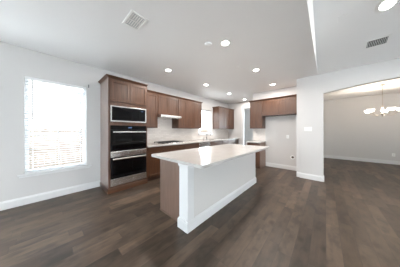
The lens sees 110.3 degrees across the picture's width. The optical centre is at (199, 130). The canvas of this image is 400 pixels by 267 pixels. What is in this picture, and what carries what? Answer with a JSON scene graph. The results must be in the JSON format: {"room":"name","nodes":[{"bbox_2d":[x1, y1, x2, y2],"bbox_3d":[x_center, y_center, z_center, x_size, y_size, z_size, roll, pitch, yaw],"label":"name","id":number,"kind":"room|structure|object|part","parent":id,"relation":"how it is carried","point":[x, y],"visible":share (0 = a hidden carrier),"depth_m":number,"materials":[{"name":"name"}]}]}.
{"room":"kitchen","nodes":[
{"label":"kitchen","id":0,"kind":"room"},
{"bbox_2d":[0,41,227,201],"bbox_3d":[-1.953,-0.129,3.760,0.140,2.835,10.240,0,0,42],"label":"wall","id":1,"kind":"structure","parent":0,"point":[16,62],"depth_m":2.53,"materials":[{"name":"paint"}]},
{"bbox_2d":[0,180,99,210],"bbox_3d":[-3.771,1.220,1.633,0.016,0.138,4.345,0,0,42],"label":"baseboard","id":2,"kind":"structure","parent":1,"relation":"attached to","point":[8,204],"depth_m":2.60,"materials":[{"name":"white paint"}]},
{"bbox_2d":[17,79,91,177],"bbox_3d":[-2.810,-0.073,2.778,0.185,1.776,1.010,0,0,42],"label":"window","id":3,"kind":"structure","parent":1,"relation":"in","point":[26,144],"depth_m":2.65,"materials":[{"name":"white plastic"}]},
{"bbox_3d":[-2.791,0.786,2.762,0.135,0.058,1.010,0,0,42],"label":"sill","id":4,"kind":"part","parent":3,"relation":"part of","materials":[{"name":"white paint"}]},
{"bbox_2d":[25,76,85,172],"bbox_3d":[-2.797,-0.105,2.760,0.068,1.708,0.844,0,0,42],"label":"window blinds","id":5,"kind":"object","parent":3,"relation":"attached to","point":[26,77],"visible":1,"depth_m":2.72,"materials":[{"name":"white plastic"}]},
{"bbox_3d":[-2.801,0.740,2.764,0.050,0.018,0.840,0,0,42],"label":"rail","id":6,"kind":"part","parent":5,"relation":"part of","materials":[{"name":"white plastic"}]},
{"bbox_3d":[-2.863,0.054,2.820,0.040,0.044,0.760,0,0,42],"label":"sash rail","id":7,"kind":"part","parent":3,"relation":"part of","materials":[{"name":"white plastic"}]},
{"bbox_2d":[147,90,157,127],"bbox_3d":[-1.471,-0.589,3.904,0.378,1.016,0.449,0,0,42],"label":"upper cabinet","id":8,"kind":"object","parent":1,"relation":"attached to","point":[152,96],"visible":0.52,"depth_m":3.84,"materials":[{"name":"brown wood"}]},
{"bbox_2d":[158,92,178,115],"bbox_3d":[-1.072,-0.784,4.346,0.378,0.626,0.739,0,0,42],"label":"upper cabinet","id":9,"kind":"object","parent":1,"relation":"attached to","point":[167,104],"visible":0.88,"depth_m":4.20,"materials":[{"name":"brown wood"}]},
{"bbox_3d":[-1.075,-0.753,4.104,0.020,0.541,0.359,0,0,42],"label":"door","id":10,"kind":"part","parent":9,"relation":"part of","materials":[{"name":"brown wood"}]},
{"bbox_3d":[-0.946,-1.071,4.232,0.040,0.052,0.739,0,0,42],"label":"crown moulding","id":11,"kind":"part","parent":9,"relation":"part of","materials":[{"name":"brown wood"}]},
{"bbox_2d":[158,114,180,119],"bbox_3d":[-1.018,-0.414,4.296,0.504,0.109,0.738,0,0,42],"label":"range hood","id":12,"kind":"object","parent":9,"relation":"attached to","point":[160,116],"visible":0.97,"depth_m":4.16,"materials":[{"name":"silver metal"}]},
{"bbox_3d":[-0.832,-0.753,4.373,0.020,0.541,0.359,0,0,42],"label":"door","id":13,"kind":"part","parent":9,"relation":"part of","materials":[{"name":"brown wood"}]},
{"bbox_2d":[172,97,194,128],"bbox_3d":[-0.580,-0.589,4.889,0.378,1.016,0.724,0,0,42],"label":"upper cabinet","id":14,"kind":"object","parent":1,"relation":"attached to","point":[185,106],"visible":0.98,"depth_m":4.73,"materials":[{"name":"brown wood"}]},
{"bbox_3d":[-0.582,-0.558,4.651,0.020,0.931,0.352,0,0,42],"label":"door","id":15,"kind":"part","parent":14,"relation":"part of","materials":[{"name":"brown wood"}]},
{"bbox_3d":[-0.455,-1.071,4.776,0.040,0.052,0.724,0,0,42],"label":"crown moulding","id":16,"kind":"part","parent":14,"relation":"part of","materials":[{"name":"brown wood"}]},
{"bbox_3d":[-0.343,-0.558,4.914,0.020,0.931,0.352,0,0,42],"label":"door","id":17,"kind":"part","parent":14,"relation":"part of","materials":[{"name":"brown wood"}]},
{"bbox_2d":[147,119,228,142],"bbox_3d":[-0.113,-0.048,5.684,0.008,0.843,4.914,0,0,42],"label":"tile backsplash","id":18,"kind":"structure","parent":1,"relation":"attached to","point":[164,132],"depth_m":4.83,"materials":[{"name":"tile"}]},
{"bbox_2d":[194,101,202,128],"bbox_3d":[-0.184,-0.589,5.329,0.380,1.016,0.459,0,0,42],"label":"upper cabinet","id":19,"kind":"object","parent":1,"relation":"attached to","point":[197,105],"visible":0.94,"depth_m":5.19,"materials":[{"name":"brown wood"}]},
{"bbox_2d":[198,110,211,134],"bbox_3d":[0.217,-0.365,6.126,0.185,1.112,0.990,0,0,42],"label":"window","id":20,"kind":"structure","parent":1,"relation":"in","point":[208,122],"depth_m":6.43,"materials":[{"name":"white plastic"}]},
{"bbox_2d":[212,106,224,128],"bbox_3d":[0.871,-0.589,6.496,0.380,1.016,0.484,0,0,42],"label":"upper cabinet","id":21,"kind":"object","parent":1,"relation":"attached to","point":[218,111],"visible":1,"depth_m":6.37,"materials":[{"name":"brown wood"}]},
{"bbox_3d":[1.003,-0.558,6.403,0.020,0.931,0.427,0,0,42],"label":"door","id":22,"kind":"part","parent":21,"relation":"part of","materials":[{"name":"brown wood"}]},
{"bbox_2d":[224,108,229,128],"bbox_3d":[1.183,-0.589,6.840,0.378,1.016,0.444,0,0,42],"label":"upper cabinet","id":23,"kind":"object","parent":1,"relation":"attached to","point":[226,110],"visible":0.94,"depth_m":6.70,"materials":[{"name":"brown wood"}]},
{"bbox_2d":[229,109,233,128],"bbox_3d":[1.487,-0.589,7.176,0.378,1.016,0.459,0,0,42],"label":"upper cabinet","id":24,"kind":"object","parent":1,"relation":"attached to","point":[231,111],"visible":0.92,"depth_m":7.06,"materials":[{"name":"brown wood"}]},
{"bbox_2d":[0,158,399,266],"bbox_3d":[2.063,1.349,1.842,10.090,0.120,12.780,0,0,42],"label":"floor","id":25,"kind":"structure","parent":0,"point":[351,218],"depth_m":1.85,"materials":[{"name":"brown wood"}]},
{"bbox_2d":[98,74,147,193],"bbox_3d":[-1.813,0.078,3.313,0.666,2.420,0.876,0,0,42],"label":"tall cabinet","id":26,"kind":"object","parent":25,"relation":"on","point":[114,90],"visible":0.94,"depth_m":3.05,"materials":[{"name":"brown wood"}]},
{"bbox_3d":[-2.094,0.104,3.051,0.598,2.370,0.018,0,0,42],"label":"panel","id":27,"kind":"part","parent":26,"relation":"part of","materials":[{"name":"brown wood"}]},
{"bbox_3d":[-1.710,-0.837,2.985,0.019,0.452,0.391,0,0,42],"label":"door","id":28,"kind":"part","parent":26,"relation":"part of","materials":[{"name":"brown wood"}]},
{"bbox_3d":[-1.813,-1.106,3.313,0.666,0.052,0.876,0,0,42],"label":"crown moulding","id":29,"kind":"part","parent":26,"relation":"part of","materials":[{"name":"brown wood"}]},
{"bbox_3d":[-1.815,1.239,3.337,0.632,0.100,0.842,0,0,42],"label":"moulding","id":30,"kind":"part","parent":26,"relation":"part of","materials":[{"name":"brown wood"}]},
{"bbox_2d":[110,125,145,186],"bbox_3d":[-1.764,0.519,3.300,0.658,1.264,0.762,0,0,42],"label":"double wall oven","id":31,"kind":"object","parent":26,"relation":"in","point":[127,143],"visible":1,"depth_m":3.07,"materials":[{"name":"grey glass"}]},
{"bbox_3d":[-1.575,1.077,3.129,0.025,0.147,0.762,0,0,42],"label":"door","id":32,"kind":"part","parent":31,"relation":"part of","materials":[{"name":"silver metal"}]},
{"bbox_3d":[-1.575,0.779,3.129,0.025,0.447,0.762,0,0,42],"label":"door glass","id":33,"kind":"part","parent":31,"relation":"part of","materials":[{"name":"black glass"}]},
{"bbox_3d":[-1.575,0.492,3.129,0.025,0.117,0.762,0,0,42],"label":"door","id":34,"kind":"part","parent":31,"relation":"part of","materials":[{"name":"silver metal"}]},
{"bbox_3d":[-1.575,0.207,3.129,0.025,0.452,0.762,0,0,42],"label":"door glass","id":35,"kind":"part","parent":31,"relation":"part of","materials":[{"name":"black glass"}]},
{"bbox_3d":[-1.576,-0.068,3.130,0.021,0.090,0.762,0,0,42],"label":"control panel","id":36,"kind":"part","parent":31,"relation":"part of","materials":[{"name":"black glass"}]},
{"bbox_3d":[-1.543,0.589,3.100,0.063,0.028,0.702,0,0,42],"label":"handle","id":37,"kind":"part","parent":31,"relation":"part of","materials":[{"name":"silver metal"}]},
{"bbox_3d":[-1.543,0.027,3.100,0.063,0.028,0.702,0,0,42],"label":"handle","id":38,"kind":"part","parent":31,"relation":"part of","materials":[{"name":"silver metal"}]},
{"bbox_2d":[110,105,145,122],"bbox_3d":[-1.788,-0.356,3.322,0.592,0.334,0.762,0,0,42],"label":"microwave","id":39,"kind":"object","parent":26,"relation":"in","point":[117,113],"visible":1,"depth_m":3.09,"materials":[{"name":"grey glass"}]},
{"bbox_3d":[-1.634,-0.359,3.069,0.017,0.284,0.550,0,0,42],"label":"door","id":40,"kind":"part","parent":39,"relation":"part of","materials":[{"name":"black glass"}]},
{"bbox_3d":[-1.393,-0.359,3.336,0.017,0.284,0.166,0,0,42],"label":"control panel","id":41,"kind":"part","parent":39,"relation":"part of","materials":[{"name":"black glass"}]},
{"bbox_3d":[-1.445,-0.837,3.278,0.019,0.452,0.391,0,0,42],"label":"door","id":42,"kind":"part","parent":26,"relation":"part of","materials":[{"name":"brown wood"}]},
{"bbox_2d":[147,146,162,180],"bbox_3d":[-1.385,0.851,3.827,0.608,0.876,0.449,0,0,42],"label":"base cabinet","id":43,"kind":"object","parent":25,"relation":"on","point":[153,164],"visible":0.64,"depth_m":3.59,"materials":[{"name":"brown wood"}]},
{"bbox_3d":[-1.167,0.488,3.630,0.020,0.131,0.430,0,0,42],"label":"drawer","id":44,"kind":"part","parent":43,"relation":"part of","materials":[{"name":"brown wood"}]},
{"bbox_2d":[147,138,239,146],"bbox_3d":[0.127,0.394,5.466,0.653,0.037,4.916,0,0,42],"label":"countertop","id":45,"kind":"structure","parent":43,"relation":"on","point":[217,139],"depth_m":4.86,"materials":[{"name":"white stone"}]},
{"bbox_2d":[154,140,183,143],"bbox_3d":[-0.948,0.351,4.268,0.510,0.047,0.760,0,0,42],"label":"gas cooktop","id":46,"kind":"object","parent":45,"relation":"in","point":[173,141],"visible":1,"depth_m":4.16,"materials":[{"name":"silver metal"}]},
{"bbox_2d":[162,144,183,151],"bbox_3d":[-0.980,0.851,4.276,0.608,0.876,0.759,0,0,42],"label":"base cabinet","id":47,"kind":"object","parent":25,"relation":"on","point":[169,148],"visible":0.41,"depth_m":4.05,"materials":[{"name":"brown wood"}]},
{"bbox_2d":[184,143,198,149],"bbox_3d":[-0.488,0.851,4.819,0.608,0.876,0.704,0,0,42],"label":"base cabinet","id":48,"kind":"object","parent":25,"relation":"on","point":[191,145],"visible":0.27,"depth_m":4.60,"materials":[{"name":"brown wood"}]},
{"bbox_2d":[199,142,209,147],"bbox_3d":[-0.031,0.853,5.292,0.598,0.872,0.596,0,0,42],"label":"dishwasher","id":49,"kind":"object","parent":25,"relation":"on","point":[202,144],"visible":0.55,"depth_m":5.07,"materials":[{"name":"grey metal"}]},
{"bbox_2d":[160,153,255,233],"bbox_3d":[0.347,0.851,2.852,0.750,0.876,2.334,0,0,42],"label":"kitchen island","id":50,"kind":"object","parent":25,"relation":"on","point":[190,195],"visible":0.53,"depth_m":2.09,"materials":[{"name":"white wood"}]},
{"bbox_3d":[-0.448,1.278,2.091,0.560,0.022,0.010,0,0,42],"label":"shoe moulding","id":51,"kind":"part","parent":50,"relation":"part of","materials":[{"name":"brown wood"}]},
{"bbox_3d":[-0.438,0.851,2.100,0.557,0.876,0.016,0,0,42],"label":"panel","id":52,"kind":"part","parent":50,"relation":"part of","materials":[{"name":"brown wood"}]},
{"bbox_3d":[-0.180,0.851,1.857,0.198,0.876,0.149,0,0,42],"label":"corner post","id":53,"kind":"part","parent":50,"relation":"part of","materials":[{"name":"white paint"}]},
{"bbox_2d":[151,144,268,168],"bbox_3d":[0.432,0.394,2.767,1.100,0.037,2.435,0,0,42],"label":"island countertop","id":54,"kind":"structure","parent":50,"relation":"on","point":[202,157],"depth_m":2.20,"materials":[{"name":"white stone"}]},
{"bbox_3d":[0.609,1.220,2.716,0.171,0.138,2.185,0,0,42],"label":"baseboard","id":55,"kind":"part","parent":50,"relation":"part of","materials":[{"name":"white paint"}]},
{"bbox_2d":[210,141,222,145],"bbox_3d":[0.455,0.851,5.863,0.608,0.876,0.889,0,0,42],"label":"base cabinet","id":56,"kind":"object","parent":25,"relation":"on","point":[213,143],"visible":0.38,"depth_m":5.65,"materials":[{"name":"brown wood"}]},
{"bbox_2d":[247,142,265,168],"bbox_3d":[2.039,0.851,5.037,0.448,0.876,0.608,0,0,42],"label":"base cabinet","id":57,"kind":"object","parent":25,"relation":"on","point":[260,157],"visible":0.44,"depth_m":4.79,"materials":[{"name":"brown wood"}]},
{"bbox_2d":[246,140,265,142],"bbox_3d":[2.028,0.394,5.017,0.470,0.037,0.653,0,0,42],"label":"countertop","id":58,"kind":"structure","parent":57,"relation":"on","point":[253,141],"depth_m":4.86,"materials":[{"name":"white stone"}]},
{"bbox_3d":[1.838,0.872,4.822,0.420,0.611,0.020,0,0,42],"label":"door","id":59,"kind":"part","parent":57,"relation":"part of","materials":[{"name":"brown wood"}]},
{"bbox_3d":[2.208,0.851,4.897,0.008,0.876,0.588,0,0,42],"label":"panel","id":60,"kind":"part","parent":57,"relation":"part of","materials":[{"name":"brown wood"}]},
{"bbox_2d":[0,0,399,108],"bbox_3d":[2.011,-2.275,1.889,9.950,1.658,12.780,0,0,42],"label":"ceiling","id":61,"kind":"structure","parent":0,"point":[289,41],"depth_m":2.33,"materials":[{"name":"paint"}]},
{"bbox_2d":[122,9,148,30],"bbox_3d":[-0.854,-1.440,1.837,0.300,0.010,0.216,0,0,42],"label":"ceiling vent","id":62,"kind":"object","parent":61,"relation":"in","point":[134,20],"visible":1,"depth_m":1.82,"materials":[{"name":"white plastic"}]},
{"bbox_2d":[204,42,211,47],"bbox_3d":[0.137,-1.431,2.329,0.132,0.027,0.132,0,0,42],"label":"smoke detector","id":63,"kind":"object","parent":61,"relation":"attached to","point":[207,44],"visible":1,"depth_m":2.30,"materials":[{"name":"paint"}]},
{"bbox_2d":[220,39,230,46],"bbox_3d":[0.415,-1.440,2.294,0.184,0.011,0.184,0,0,42],"label":"recessed light","id":64,"kind":"object","parent":61,"relation":"in","point":[226,42],"visible":1,"depth_m":2.29,"materials":[{"name":"white plastic"}]},
{"bbox_2d":[364,34,391,49],"bbox_3d":[3.302,-1.649,2.600,0.296,0.081,0.199,0,0,42],"label":"ceiling vent","id":65,"kind":"object","parent":61,"relation":"in","point":[383,40],"visible":1,"depth_m":2.59,"materials":[{"name":"white plastic"}]},
{"bbox_2d":[364,84,399,116],"bbox_3d":[5.732,-0.938,4.337,0.767,1.014,0.796,0,0,42],"label":"chandelier","id":66,"kind":"object","parent":61,"relation":"hanging from","point":[390,109],"visible":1,"depth_m":4.35,"materials":[{"name":"silver metal"}]},
{"bbox_2d":[374,0,399,12],"bbox_3d":[2.831,-1.907,2.103,0.233,0.093,0.248,0,0,-44],"label":"recessed light","id":67,"kind":"object","parent":61,"relation":"in","point":[383,6],"visible":1,"depth_m":2.12,"materials":[{"name":"white plastic"}]},
{"bbox_2d":[228,100,252,143],"bbox_3d":[2.478,-0.129,6.738,4.140,2.835,0.120,0,0,42],"label":"wall","id":68,"kind":"structure","parent":0,"point":[236,132],"depth_m":7.15,"materials":[{"name":"paint"}]},
{"bbox_2d":[241,106,249,144],"bbox_3d":[2.524,0.049,6.684,1.080,2.480,0.138,0,0,42],"label":"trim","id":69,"kind":"structure","parent":68,"relation":"attached to","point":[246,107],"depth_m":6.96,"materials":[{"name":"white paint"}]},
{"bbox_2d":[253,86,296,165],"bbox_3d":[2.655,-0.129,4.973,1.510,2.835,0.120,0,0,42],"label":"wall","id":70,"kind":"structure","parent":0,"point":[280,150],"depth_m":4.79,"materials":[{"name":"paint"}]},
{"bbox_2d":[248,99,264,128],"bbox_3d":[2.100,-0.589,5.138,0.484,1.016,0.380,0,0,42],"label":"upper cabinet","id":71,"kind":"object","parent":70,"relation":"attached to","point":[257,121],"visible":0.98,"depth_m":4.99,"materials":[{"name":"brown wood"}]},
{"bbox_3d":[2.008,-0.558,5.006,0.427,0.931,0.020,0,0,42],"label":"door","id":72,"kind":"part","parent":71,"relation":"part of","materials":[{"name":"brown wood"}]},
{"bbox_2d":[253,129,264,140],"bbox_3d":[2.236,0.147,5.266,0.435,0.453,0.008,0,0,42],"label":"tile backsplash","id":73,"kind":"structure","parent":70,"relation":"attached to","point":[258,134],"depth_m":5.25,"materials":[{"name":"tile"}]},
{"bbox_2d":[262,94,296,116],"bbox_3d":[2.662,-0.804,4.629,1.029,0.586,0.378,0,0,42],"label":"upper cabinet","id":74,"kind":"object","parent":70,"relation":"attached to","point":[282,105],"visible":0.89,"depth_m":4.49,"materials":[{"name":"brown wood"}]},
{"bbox_3d":[2.367,-0.773,4.682,0.504,0.501,0.020,0,0,42],"label":"door","id":75,"kind":"part","parent":74,"relation":"part of","materials":[{"name":"brown wood"}]},
{"bbox_3d":[2.548,-1.071,4.504,1.029,0.052,0.040,0,0,42],"label":"crown moulding","id":76,"kind":"part","parent":74,"relation":"part of","materials":[{"name":"brown wood"}]},
{"bbox_3d":[2.743,-0.773,4.341,0.504,0.501,0.020,0,0,42],"label":"door","id":77,"kind":"part","parent":74,"relation":"part of","materials":[{"name":"brown wood"}]},
{"bbox_2d":[266,162,296,170],"bbox_3d":[2.792,1.220,4.758,1.020,0.138,0.016,0,0,42],"label":"baseboard","id":78,"kind":"structure","parent":70,"relation":"attached to","point":[288,167],"depth_m":4.74,"materials":[{"name":"white paint"}]},
{"bbox_2d":[297,79,299,171],"bbox_3d":[4.186,-0.129,5.473,0.090,2.835,4.265,0,0,42],"label":"wall partition","id":79,"kind":"structure","parent":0,"point":[298,80],"depth_m":3.89,"materials":[{"name":"paint"}]},
{"bbox_2d":[244,92,399,160],"bbox_3d":[6.236,-0.311,6.563,9.950,3.200,0.180,0,0,42],"label":"wall","id":80,"kind":"structure","parent":0,"point":[349,131],"depth_m":5.90,"materials":[{"name":"paint"}]},
{"bbox_2d":[324,155,399,164],"bbox_3d":[7.743,1.220,5.068,5.690,0.138,0.016,0,0,42],"label":"baseboard","id":81,"kind":"structure","parent":80,"relation":"attached to","point":[325,156],"depth_m":5.83,"materials":[{"name":"white paint"}]},
{"bbox_2d":[300,58,399,175],"bbox_3d":[4.935,-0.079,1.969,5.720,2.735,0.140,0,0,42],"label":"wall","id":82,"kind":"structure","parent":0,"point":[313,89],"depth_m":3.57,"materials":[{"name":"paint"}]},
{"bbox_2d":[304,127,311,130],"bbox_3d":[2.885,-0.046,3.721,0.165,0.115,0.010,0,0,42],"label":"light switch","id":83,"kind":"object","parent":82,"relation":"attached to","point":[305,128],"visible":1,"depth_m":3.72,"materials":[{"name":"white plastic"}]},
{"bbox_2d":[300,173,323,181],"bbox_3d":[2.983,1.220,3.722,0.506,0.138,0.156,0,0,42],"label":"baseboard","id":84,"kind":"structure","parent":82,"relation":"attached to","point":[302,175],"depth_m":3.65,"materials":[{"name":"white paint"}]},
{"label":"outside","id":85,"kind":"structure","parent":0,"visible":0},
{"bbox_3d":[0.000,1.664,0.000,60.000,0.150,60.000,0,0,42],"label":"ground","id":86,"kind":"structure","parent":85,"visible":0},
{"bbox_2d":[29,127,207,169],"bbox_3d":[-2.243,0.729,8.771,0.110,1.720,22.005,0,0,42],"label":"fence","id":87,"kind":"object","parent":86,"relation":"on","point":[69,143],"visible":0.09,"depth_m":5.24,"materials":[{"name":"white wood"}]},
{"bbox_3d":[-2.257,0.594,8.781,0.038,0.090,22.000,0,0,42],"label":"rail","id":88,"kind":"part","parent":87,"relation":"part of","materials":[{"name":"white wood"}]},
{"bbox_3d":[-2.257,1.244,8.781,0.038,0.090,22.000,0,0,42],"label":"rail","id":89,"kind":"part","parent":87,"relation":"part of","materials":[{"name":"white wood"}]},
{"bbox_3d":[-2.257,-0.006,8.781,0.038,0.090,22.000,0,0,42],"label":"rail","id":90,"kind":"part","parent":87,"relation":"part of","materials":[{"name":"white wood"}]}
]}

